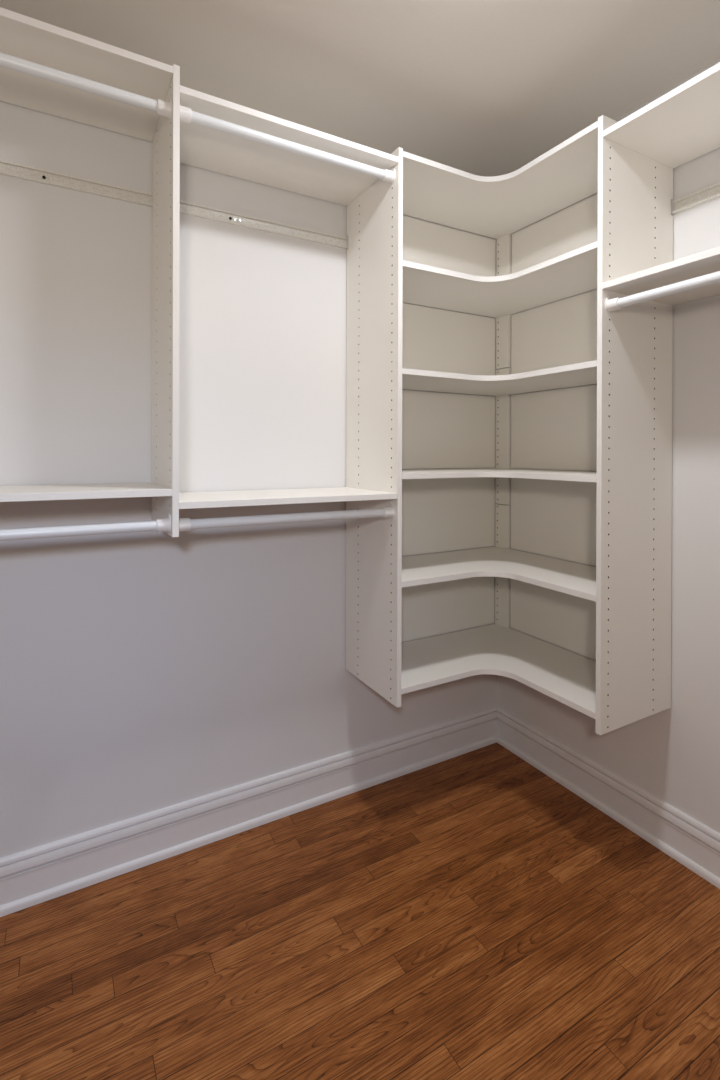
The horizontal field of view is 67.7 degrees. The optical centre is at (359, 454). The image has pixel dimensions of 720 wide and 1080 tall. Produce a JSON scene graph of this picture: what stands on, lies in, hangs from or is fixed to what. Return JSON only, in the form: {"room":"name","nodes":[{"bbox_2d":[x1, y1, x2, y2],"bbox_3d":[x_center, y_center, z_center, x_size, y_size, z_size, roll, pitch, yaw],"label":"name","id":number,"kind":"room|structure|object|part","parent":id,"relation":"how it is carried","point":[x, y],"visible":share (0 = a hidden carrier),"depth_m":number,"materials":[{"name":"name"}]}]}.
{"room":"walk-in closet","nodes":[
{"label":"walk-in closet","id":0,"kind":"room"},
{"bbox_2d":[0,101,496,857],"bbox_3d":[-0.590,0.046,1.825,2.950,2.515,0.100,0,0,-29],"label":"wall","id":1,"kind":"structure","parent":0,"point":[141,673],"depth_m":1.74,"materials":[{"name":"paint"}]},
{"bbox_2d":[0,159,346,248],"bbox_3d":[-0.658,-0.812,1.718,1.394,0.040,0.012,0,0,-29],"label":"wall rail","id":2,"kind":"object","parent":1,"relation":"attached to","point":[7,168],"visible":0.93,"depth_m":1.71,"materials":[{"name":"metal"}]},
{"bbox_2d":[0,7,397,536],"bbox_3d":[-0.579,-0.403,1.561,1.411,1.239,0.358,0,0,-29],"label":"closet","id":3,"kind":"object","parent":1,"relation":"attached to","point":[174,141],"visible":1,"depth_m":1.52,"materials":[{"name":"white laminate"}]},
{"bbox_2d":[0,513,170,540],"bbox_3d":[-0.810,0.183,1.269,0.690,0.052,0.041,0,0,-29],"label":"closet rod","id":4,"kind":"object","parent":3,"relation":"attached to","point":[160,524],"visible":1,"depth_m":1.33,"materials":[{"name":"white metal"}]},
{"bbox_2d":[156,513,170,531],"bbox_3d":[-0.525,0.183,1.430,0.035,0.052,0.041,0,0,-29],"label":"socket","id":5,"kind":"object","parent":4,"relation":"attached to","point":[162,524],"depth_m":1.42,"materials":[{"name":"white plastic"}]},
{"bbox_2d":[0,52,171,118],"bbox_3d":[-0.807,-0.925,1.266,0.690,0.052,0.041,0,0,-29],"label":"closet rod","id":6,"kind":"object","parent":3,"relation":"attached to","point":[162,108],"visible":1,"depth_m":1.33,"materials":[{"name":"white metal"}]},
{"bbox_2d":[156,98,171,118],"bbox_3d":[-0.522,-0.924,1.428,0.035,0.052,0.041,0,0,-29],"label":"socket","id":7,"kind":"object","parent":6,"relation":"attached to","point":[163,108],"depth_m":1.42,"materials":[{"name":"white plastic"}]},
{"bbox_2d":[0,482,171,501],"bbox_3d":[-0.880,0.099,1.393,0.689,0.019,0.358,0,0,-29],"label":"shelf","id":8,"kind":"object","parent":3,"relation":"attached to","point":[14,493],"depth_m":1.37,"materials":[{"name":"white laminate"}]},
{"bbox_2d":[0,7,172,141],"bbox_3d":[-0.876,-1.007,1.390,0.689,0.019,0.358,0,0,-29],"label":"shelf","id":9,"kind":"object","parent":3,"relation":"attached to","point":[24,37],"depth_m":1.42,"materials":[{"name":"white laminate"}]},
{"bbox_3d":[-0.571,-0.403,1.565,0.016,1.239,0.358,0,0,-29],"label":"panel","id":10,"kind":"part","parent":3,"relation":"part of","materials":[{"name":"white plastic"}]},
{"bbox_2d":[179,503,394,531],"bbox_3d":[-0.196,0.186,1.617,0.688,0.052,0.041,0,0,-29],"label":"closet rod","id":11,"kind":"object","parent":3,"relation":"attached to","point":[185,524],"visible":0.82,"depth_m":1.58,"materials":[{"name":"white metal"}]},
{"bbox_2d":[179,518,190,531],"bbox_3d":[-0.480,0.186,1.456,0.035,0.052,0.041,0,0,-29],"label":"socket","id":12,"kind":"object","parent":11,"relation":"attached to","point":[184,523],"depth_m":1.44,"materials":[{"name":"white plastic"}]},
{"bbox_2d":[382,503,394,517],"bbox_3d":[0.089,0.186,1.777,0.035,0.052,0.041,0,0,-29],"label":"socket","id":13,"kind":"object","parent":11,"relation":"attached to","point":[387,512],"depth_m":1.77,"materials":[{"name":"white plastic"}]},
{"bbox_2d":[180,105,395,183],"bbox_3d":[-0.192,-0.925,1.614,0.688,0.052,0.041,0,0,-29],"label":"closet rod","id":14,"kind":"object","parent":3,"relation":"attached to","point":[187,115],"visible":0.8,"depth_m":1.58,"materials":[{"name":"white plastic"}]},
{"bbox_2d":[180,105,191,122],"bbox_3d":[-0.477,-0.926,1.453,0.035,0.052,0.041,0,0,-29],"label":"socket","id":15,"kind":"object","parent":14,"relation":"attached to","point":[185,112],"depth_m":1.44,"materials":[{"name":"white plastic"}]},
{"bbox_2d":[381,167,395,183],"bbox_3d":[0.092,-0.925,1.775,0.035,0.052,0.041,0,0,-29],"label":"socket","id":16,"kind":"object","parent":14,"relation":"attached to","point":[387,175],"depth_m":1.76,"materials":[{"name":"white plastic"}]},
{"bbox_2d":[179,487,396,508],"bbox_3d":[-0.265,0.135,1.740,0.688,0.019,0.358,0,0,-29],"label":"shelf","id":17,"kind":"object","parent":3,"relation":"attached to","point":[212,499],"depth_m":1.64,"materials":[{"name":"white laminate"}]},
{"bbox_2d":[180,85,397,205],"bbox_3d":[-0.262,-0.963,1.738,0.688,0.019,0.358,0,0,-29],"label":"shelf","id":18,"kind":"object","parent":3,"relation":"attached to","point":[203,147],"depth_m":1.71,"materials":[{"name":"white laminate"}]},
{"bbox_2d":[0,706,496,916],"bbox_3d":[-0.565,1.225,1.777,2.750,0.151,0.016,0,0,-29],"label":"baseboard","id":19,"kind":"structure","parent":1,"relation":"attached to","point":[26,873],"depth_m":1.82,"materials":[{"name":"paint"}]},
{"bbox_2d":[346,115,672,734],"bbox_3d":[0.485,-0.087,1.914,0.788,1.830,0.799,0,0,-29],"label":"corner shelf unit","id":20,"kind":"object","parent":1,"relation":"attached to","point":[616,519],"visible":0.97,"depth_m":1.97,"materials":[{"name":"white laminate"}]},
{"bbox_3d":[0.043,-0.088,1.913,0.016,1.830,0.359,0,0,-29],"label":"panel","id":21,"kind":"part","parent":20,"relation":"part of","materials":[{"name":"white plastic"}]},
{"bbox_3d":[0.285,0.603,2.259,0.743,0.326,0.006,0,0,-29],"label":"panel","id":22,"kind":"part","parent":20,"relation":"part of","materials":[{"name":"white plastic"}]},
{"bbox_3d":[0.288,-0.451,2.257,0.743,0.329,0.006,0,0,-29],"label":"panel","id":23,"kind":"part","parent":20,"relation":"part of","materials":[{"name":"white plastic"}]},
{"bbox_3d":[0.287,-0.102,2.258,0.743,0.321,0.006,0,0,-29],"label":"panel","id":24,"kind":"part","parent":20,"relation":"part of","materials":[{"name":"white plastic"}]},
{"bbox_3d":[0.286,0.249,2.258,0.743,0.331,0.006,0,0,-29],"label":"panel","id":25,"kind":"part","parent":20,"relation":"part of","materials":[{"name":"white plastic"}]},
{"bbox_3d":[0.289,-0.807,2.256,0.743,0.333,0.006,0,0,-29],"label":"panel","id":26,"kind":"part","parent":20,"relation":"part of","materials":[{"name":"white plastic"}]},
{"bbox_3d":[0.484,0.779,1.921,0.762,0.019,0.774,0,0,-29],"label":"shelf","id":27,"kind":"part","parent":20,"relation":"part of","materials":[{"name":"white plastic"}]},
{"bbox_3d":[0.485,0.428,1.921,0.762,0.019,0.774,0,0,-29],"label":"shelf","id":28,"kind":"part","parent":20,"relation":"part of","materials":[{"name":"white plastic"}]},
{"bbox_3d":[0.487,-0.273,1.919,0.762,0.019,0.774,0,0,-29],"label":"shelf","id":29,"kind":"part","parent":20,"relation":"part of","materials":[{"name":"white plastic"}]},
{"bbox_3d":[0.486,0.073,1.920,0.762,0.019,0.774,0,0,-29],"label":"shelf","id":30,"kind":"part","parent":20,"relation":"part of","materials":[{"name":"white laminate"}]},
{"bbox_3d":[0.489,-0.984,1.917,0.762,0.019,0.774,0,0,-29],"label":"shelf","id":31,"kind":"part","parent":20,"relation":"part of","materials":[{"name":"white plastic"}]},
{"bbox_3d":[0.488,-0.627,1.918,0.762,0.019,0.774,0,0,-29],"label":"shelf","id":32,"kind":"part","parent":20,"relation":"part of","materials":[{"name":"white plastic"}]},
{"bbox_3d":[0.642,-0.087,2.413,0.017,1.826,0.077,0,0,-29],"label":"corner post","id":33,"kind":"part","parent":20,"relation":"part of","materials":[{"name":"white laminate"}]},
{"bbox_3d":[0.840,0.605,2.079,0.006,0.326,0.694,0,0,-29],"label":"panel","id":34,"kind":"part","parent":20,"relation":"part of","materials":[{"name":"white plastic"}]},
{"bbox_3d":[0.843,-0.449,2.076,0.006,0.329,0.694,0,0,-29],"label":"panel","id":35,"kind":"part","parent":20,"relation":"part of","materials":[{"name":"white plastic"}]},
{"bbox_3d":[0.842,-0.100,2.077,0.006,0.321,0.694,0,0,-29],"label":"panel","id":36,"kind":"part","parent":20,"relation":"part of","materials":[{"name":"white laminate"}]},
{"bbox_3d":[0.841,0.251,2.078,0.006,0.331,0.694,0,0,-29],"label":"panel","id":37,"kind":"part","parent":20,"relation":"part of","materials":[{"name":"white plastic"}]},
{"bbox_3d":[0.844,-0.805,2.076,0.006,0.333,0.694,0,0,-29],"label":"panel","id":38,"kind":"part","parent":20,"relation":"part of","materials":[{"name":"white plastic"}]},
{"bbox_3d":[0.863,-0.085,1.678,0.355,1.830,0.016,0,0,-29],"label":"panel","id":39,"kind":"part","parent":20,"relation":"part of","materials":[{"name":"white plastic"}]},
{"bbox_2d":[0,742,719,1079],"bbox_3d":[-0.035,1.309,0.840,2.750,0.003,2.170,0,0,-29],"label":"floor","id":40,"kind":"structure","parent":0,"point":[471,915],"depth_m":1.41,"materials":[{"name":"brown wood"}]},
{"bbox_2d":[0,0,719,176],"bbox_3d":[-0.079,-1.258,0.925,2.950,0.100,2.160,0,0,-29],"label":"ceiling","id":41,"kind":"structure","parent":0,"point":[487,88],"depth_m":1.63,"materials":[{"name":"paint"}]},
{"bbox_2d":[497,59,719,832],"bbox_3d":[1.182,0.051,1.586,0.100,2.515,2.060,0,0,-29],"label":"wall","id":42,"kind":"structure","parent":0,"point":[672,754],"depth_m":1.72,"materials":[{"name":"paint"}]},
{"bbox_2d":[497,706,719,888],"bbox_3d":[1.104,1.230,1.604,0.016,0.151,1.960,0,0,-29],"label":"baseboard","id":43,"kind":"structure","parent":42,"relation":"attached to","point":[688,836],"depth_m":1.91,"materials":[{"name":"paint"}]},
{"bbox_2d":[602,62,719,305],"bbox_3d":[1.074,-0.369,1.306,0.355,1.258,0.835,0,0,-29],"label":"closet","id":44,"kind":"object","parent":42,"relation":"attached to","point":[682,125],"visible":1,"depth_m":1.52,"materials":[{"name":"white laminate"}]},
{"bbox_2d":[602,247,719,305],"bbox_3d":[1.070,-0.495,1.313,0.355,0.019,0.818,0,0,-29],"label":"shelf","id":45,"kind":"object","parent":44,"relation":"attached to","point":[705,262],"depth_m":1.49,"materials":[{"name":"white laminate"}]},
{"bbox_2d":[603,62,719,168],"bbox_3d":[1.071,-0.942,1.312,0.355,0.019,0.818,0,0,-29],"label":"shelf","id":46,"kind":"object","parent":44,"relation":"attached to","point":[682,125],"depth_m":1.53,"materials":[{"name":"white laminate"}]},
{"bbox_2d":[605,271,719,312],"bbox_3d":[0.945,-0.446,1.243,0.041,0.052,0.819,0,0,-29],"label":"closet rod","id":47,"kind":"object","parent":44,"relation":"attached to","point":[612,304],"visible":1,"depth_m":1.45,"materials":[{"name":"white plastic"}]},
{"bbox_2d":[605,295,622,312],"bbox_3d":[0.752,-0.448,1.584,0.041,0.052,0.035,0,0,-29],"label":"socket","id":48,"kind":"object","parent":47,"relation":"attached to","point":[612,304],"depth_m":1.57,"materials":[{"name":"white plastic"}]},
{"bbox_2d":[672,182,719,213],"bbox_3d":[1.225,-0.806,1.399,0.012,0.040,0.818,0,0,-29],"label":"wall rail","id":49,"kind":"object","parent":42,"relation":"attached to","point":[711,192],"visible":1,"depth_m":1.69,"materials":[{"name":"metal"}]}
]}

